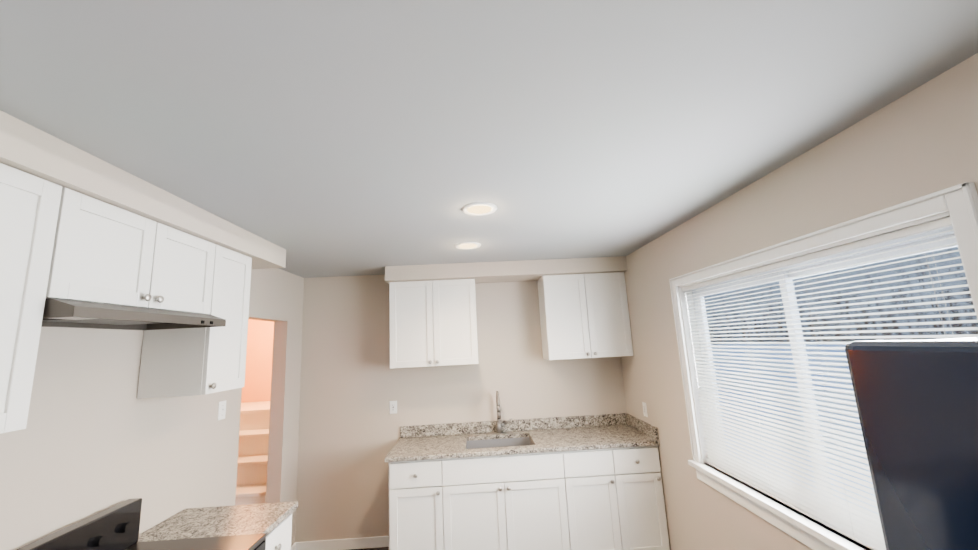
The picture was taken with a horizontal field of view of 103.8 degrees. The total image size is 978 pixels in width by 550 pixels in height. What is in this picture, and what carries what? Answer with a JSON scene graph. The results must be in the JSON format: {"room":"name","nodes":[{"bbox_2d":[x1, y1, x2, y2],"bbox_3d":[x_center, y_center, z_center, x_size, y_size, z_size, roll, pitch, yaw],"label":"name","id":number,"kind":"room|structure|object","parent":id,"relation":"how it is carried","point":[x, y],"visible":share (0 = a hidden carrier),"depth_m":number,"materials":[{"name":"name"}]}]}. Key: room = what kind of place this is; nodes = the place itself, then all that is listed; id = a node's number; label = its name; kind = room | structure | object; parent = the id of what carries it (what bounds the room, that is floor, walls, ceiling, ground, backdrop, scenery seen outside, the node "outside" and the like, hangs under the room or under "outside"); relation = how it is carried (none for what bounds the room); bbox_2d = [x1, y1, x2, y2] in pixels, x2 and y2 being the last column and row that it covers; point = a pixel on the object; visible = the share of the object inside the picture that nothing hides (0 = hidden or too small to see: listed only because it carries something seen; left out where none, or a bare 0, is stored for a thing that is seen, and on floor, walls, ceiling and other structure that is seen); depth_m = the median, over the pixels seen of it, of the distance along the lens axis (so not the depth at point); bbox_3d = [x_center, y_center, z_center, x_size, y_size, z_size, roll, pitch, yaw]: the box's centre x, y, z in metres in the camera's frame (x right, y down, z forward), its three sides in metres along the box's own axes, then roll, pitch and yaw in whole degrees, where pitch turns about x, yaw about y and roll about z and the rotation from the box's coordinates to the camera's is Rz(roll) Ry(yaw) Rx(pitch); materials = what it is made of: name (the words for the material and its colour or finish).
{"room":"kitchen","nodes":[
{"label":"kitchen","id":0,"kind":"room"},
{"bbox_2d":[0,268,303,549],"bbox_3d":[-1.771,0.854,1.367,0.120,2.474,4.550,-2,-10,-2],"label":"wall","id":1,"kind":"structure","parent":0,"point":[96,436],"depth_m":1.84,"materials":[{"name":"paint"}]},
{"bbox_2d":[0,163,71,433],"bbox_3d":[-1.558,0.019,0.809,0.328,0.774,0.818,-2,-10,-2],"label":"upper cabinet","id":2,"kind":"object","parent":1,"relation":"attached to","point":[33,209],"depth_m":1.16,"materials":[{"name":"white wood"}]},
{"bbox_2d":[56,190,219,318],"bbox_3d":[-1.593,-0.040,1.623,0.328,0.375,0.760,-2,-10,-2],"label":"upper cabinet","id":3,"kind":"object","parent":1,"relation":"attached to","point":[69,258],"depth_m":1.52,"materials":[{"name":"white wood"}]},
{"bbox_2d":[0,298,225,330],"bbox_3d":[-1.540,0.176,1.587,0.412,0.062,0.752,-2,-10,-2],"label":"range hood","id":4,"kind":"object","parent":3,"relation":"attached to","point":[95,313],"depth_m":1.52,"materials":[{"name":"grey metal"}]},
{"bbox_2d":[137,246,251,398],"bbox_3d":[-1.601,0.252,2.128,0.328,0.774,0.332,-2,-10,-2],"label":"upper cabinet","id":5,"kind":"object","parent":1,"relation":"attached to","point":[180,357],"depth_m":1.95,"materials":[{"name":"white wood"}]},
{"bbox_2d":[218,400,225,419],"bbox_3d":[-1.748,0.888,2.515,0.016,0.116,0.072,-2,-10,-2],"label":"light switch","id":6,"kind":"object","parent":1,"relation":"attached to","point":[221,410],"visible":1,"depth_m":2.51,"materials":[{"name":"white plastic"}]},
{"bbox_2d":[290,542,295,549],"bbox_3d":[-1.713,2.392,3.247,0.014,0.088,0.280,-2,-10,-2],"label":"baseboard","id":7,"kind":"structure","parent":1,"relation":"attached to","point":[293,547],"depth_m":3.37,"materials":[{"name":"white wood"}]},
{"bbox_2d":[241,319,273,402],"bbox_3d":[-2.504,1.472,4.689,1.170,2.474,0.150,-2,-10,-2],"label":"wall","id":8,"kind":"structure","parent":0,"point":[258,374],"depth_m":4.67,"materials":[{"name":"paint"}]},
{"bbox_2d":[351,547,388,549],"bbox_3d":[-0.747,2.179,1.700,4.678,0.120,5.900,-2,-10,-2],"label":"floor","id":9,"kind":"structure","parent":0,"point":[383,548],"depth_m":3.40,"materials":[{"name":"brown wood"}]},
{"bbox_2d":[17,498,265,549],"bbox_3d":[-1.298,1.521,1.358,0.726,1.112,0.756,-2,-10,-2],"label":"range","id":10,"kind":"object","parent":9,"relation":"on","point":[116,527],"visible":1,"depth_m":1.69,"materials":[{"name":"black metal"}]},
{"bbox_2d":[235,401,269,504],"bbox_3d":[-2.452,1.944,3.669,1.144,1.188,1.692,-2,-10,-2],"label":"stairs","id":11,"kind":"structure","parent":9,"relation":"on","point":[251,480],"depth_m":3.69,"materials":[{"name":"white"}]},
{"bbox_2d":[265,509,294,549],"bbox_3d":[-1.384,1.737,1.893,0.613,0.880,0.369,-2,-10,-2],"label":"base cabinet","id":12,"kind":"object","parent":9,"relation":"on","point":[280,539],"depth_m":2.03,"materials":[{"name":"white wood"}]},
{"bbox_2d":[138,501,297,541],"bbox_3d":[-1.397,1.288,1.982,0.632,0.033,0.389,-2,-10,-2],"label":"countertop","id":13,"kind":"structure","parent":12,"relation":"on","point":[219,521],"depth_m":1.97,"materials":[{"name":"beige stone"}]},
{"bbox_2d":[388,459,467,549],"bbox_3d":[-0.481,1.922,3.209,0.584,0.880,0.629,-2,-10,-2],"label":"base cabinet","id":14,"kind":"object","parent":9,"relation":"on","point":[428,499],"depth_m":2.92,"materials":[{"name":"white wood"}]},
{"bbox_2d":[468,479,543,549],"bbox_3d":[0.117,2.004,3.197,0.602,0.655,0.432,-2,-10,-2],"label":"base cabinet","id":15,"kind":"object","parent":9,"relation":"on","point":[504,514],"depth_m":2.93,"materials":[{"name":"white wood"}]},
{"bbox_2d":[536,447,631,549],"bbox_3d":[0.729,1.869,3.258,0.637,0.880,0.629,-2,-10,-2],"label":"base cabinet","id":16,"kind":"object","parent":9,"relation":"on","point":[589,482],"depth_m":2.97,"materials":[{"name":"white wood"}]},
{"bbox_2d":[384,423,659,462],"bbox_3d":[0.263,1.437,3.311,2.164,0.033,0.645,-2,-10,-2],"label":"countertop","id":17,"kind":"structure","parent":16,"relation":"on","point":[556,438],"depth_m":3.16,"materials":[{"name":"beige stone"}]},
{"bbox_2d":[484,391,511,434],"bbox_3d":[0.088,1.264,3.510,0.253,0.391,0.218,-2,-10,-2],"label":"faucet","id":18,"kind":"object","parent":17,"relation":"on","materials":[{"name":"silver metal"}]},
{"bbox_2d":[624,447,669,549],"bbox_3d":[1.148,1.851,3.275,0.436,0.880,0.629,-2,-10,-2],"label":"base cabinet","id":19,"kind":"object","parent":9,"relation":"on","point":[642,470],"depth_m":2.98,"materials":[{"name":"white wood"}]},
{"bbox_2d":[845,337,977,549],"bbox_3d":[1.039,0.905,0.289,0.764,1.725,1.016,-2,-10,-2],"label":"fridge","id":20,"kind":"object","parent":9,"relation":"on","point":[917,404],"visible":1,"depth_m":0.55,"materials":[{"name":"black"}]},
{"bbox_2d":[295,275,626,541],"bbox_3d":[-0.220,1.192,3.746,3.378,2.474,0.150,-2,-10,-2],"label":"wall","id":21,"kind":"structure","parent":0,"point":[352,384],"depth_m":3.69,"materials":[{"name":"paint"}]},
{"bbox_2d":[296,536,388,549],"bbox_3d":[-1.244,2.398,3.414,0.961,0.088,0.018,-2,-10,-2],"label":"baseboard","id":22,"kind":"structure","parent":21,"relation":"attached to","point":[359,543],"depth_m":3.41,"materials":[{"name":"white wood"}]},
{"bbox_2d":[389,401,396,413],"bbox_3d":[-0.907,1.254,3.631,0.072,0.116,0.008,-2,-10,-2],"label":"electrical outlet","id":23,"kind":"object","parent":21,"relation":"attached to","point":[393,406],"visible":1,"depth_m":3.63,"materials":[{"name":"white plastic"}]},
{"bbox_2d":[389,279,478,368],"bbox_3d":[-0.509,0.457,3.620,0.785,0.774,0.328,-2,-10,-2],"label":"upper cabinet","id":24,"kind":"object","parent":21,"relation":"attached to","point":[434,322],"depth_m":3.46,"materials":[{"name":"white wood"}]},
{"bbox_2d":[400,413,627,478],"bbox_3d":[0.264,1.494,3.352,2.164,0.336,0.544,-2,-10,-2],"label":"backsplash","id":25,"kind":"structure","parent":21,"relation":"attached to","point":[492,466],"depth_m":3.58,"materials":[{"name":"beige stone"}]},
{"bbox_2d":[537,272,633,359],"bbox_3d":[0.900,0.396,3.677,0.772,0.774,0.328,-2,-10,-2],"label":"upper cabinet","id":26,"kind":"object","parent":21,"relation":"attached to","point":[582,316],"depth_m":3.52,"materials":[{"name":"white wood"}]},
{"bbox_2d":[0,0,977,277],"bbox_3d":[-0.875,-0.373,2.146,4.678,0.120,5.900,-2,-10,-2],"label":"ceiling","id":27,"kind":"structure","parent":0,"point":[324,138],"depth_m":1.16,"materials":[{"name":"paint"}]},
{"bbox_2d":[0,110,285,268],"bbox_3d":[-1.570,-0.405,1.027,0.363,0.132,3.430,-2,-10,-2],"label":"soffit","id":28,"kind":"structure","parent":27,"relation":"attached to","point":[30,149],"depth_m":1.44,"materials":[{"name":"paint"}]},
{"bbox_2d":[455,242,480,248],"bbox_3d":[-0.157,-0.217,2.866,0.196,0.008,0.196,-2,-10,-2],"label":"recessed light","id":29,"kind":"object","parent":27,"relation":"in","point":[468,245],"visible":0.98,"depth_m":2.85,"materials":[{"name":"white plastic"}]},
{"bbox_2d":[461,202,496,215],"bbox_3d":[-0.053,-0.358,2.093,0.196,0.008,0.196,-2,-10,-2],"label":"recessed light","id":30,"kind":"object","parent":27,"relation":"in","point":[479,208],"visible":0.94,"depth_m":2.08,"materials":[{"name":"white plastic"}]},
{"bbox_2d":[385,256,626,282],"bbox_3d":[0.161,-0.027,3.693,2.215,0.132,0.400,-2,-10,-2],"label":"soffit","id":31,"kind":"structure","parent":27,"relation":"attached to","point":[507,271],"depth_m":3.50,"materials":[{"name":"paint"}]},
{"bbox_2d":[621,53,977,549],"bbox_3d":[1.466,0.714,1.497,0.150,2.474,4.550,-2,-10,-2],"label":"wall","id":32,"kind":"structure","parent":0,"point":[920,141],"depth_m":1.88,"materials":[{"name":"paint"}]},
{"bbox_2d":[624,415,658,438],"bbox_3d":[1.329,1.322,3.357,0.022,0.101,0.620,-2,-10,-2],"label":"backsplash","id":33,"kind":"structure","parent":32,"relation":"attached to","point":[644,428],"depth_m":3.30,"materials":[{"name":"beige stone"}]},
{"bbox_2d":[642,402,647,416],"bbox_3d":[1.334,1.151,3.280,0.008,0.116,0.072,-2,-10,-2],"label":"outlet","id":34,"kind":"object","parent":32,"relation":"attached to","point":[644,409],"visible":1,"depth_m":3.27,"materials":[{"name":"white plastic"}]},
{"bbox_2d":[688,460,869,549],"bbox_3d":[1.413,1.130,1.690,0.127,0.112,1.724,-2,-10,-2],"label":"window sill","id":35,"kind":"structure","parent":32,"relation":"attached to","point":[804,530],"depth_m":1.82,"materials":[{"name":"white wood"}]},
{"bbox_2d":[669,182,977,532],"bbox_3d":[1.428,0.477,1.806,0.171,1.211,1.688,-2,-10,-2],"label":"window","id":36,"kind":"structure","parent":32,"relation":"in","point":[906,244],"depth_m":1.66,"materials":[{"name":"white plastic"}]},
{"bbox_2d":[682,217,977,549],"bbox_3d":[1.392,0.514,1.798,0.043,1.134,1.528,-2,-10,-2],"label":"window blinds","id":37,"kind":"object","parent":36,"relation":"attached to","point":[870,536],"visible":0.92,"depth_m":1.69,"materials":[{"name":"white plastic"}]},
{"label":"outside","id":38,"kind":"structure","parent":0,"visible":0},
{"bbox_2d":[711,344,877,513],"bbox_3d":[36.577,1.469,4.813,69.550,0.250,120.000,-2,-10,-2],"label":"ground","id":39,"kind":"structure","parent":38,"point":[821,360],"depth_m":14.29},
{"bbox_2d":[704,246,977,341],"bbox_3d":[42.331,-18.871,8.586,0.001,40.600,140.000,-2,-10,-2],"label":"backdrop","id":40,"kind":"structure","parent":38,"point":[924,280],"depth_m":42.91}
]}

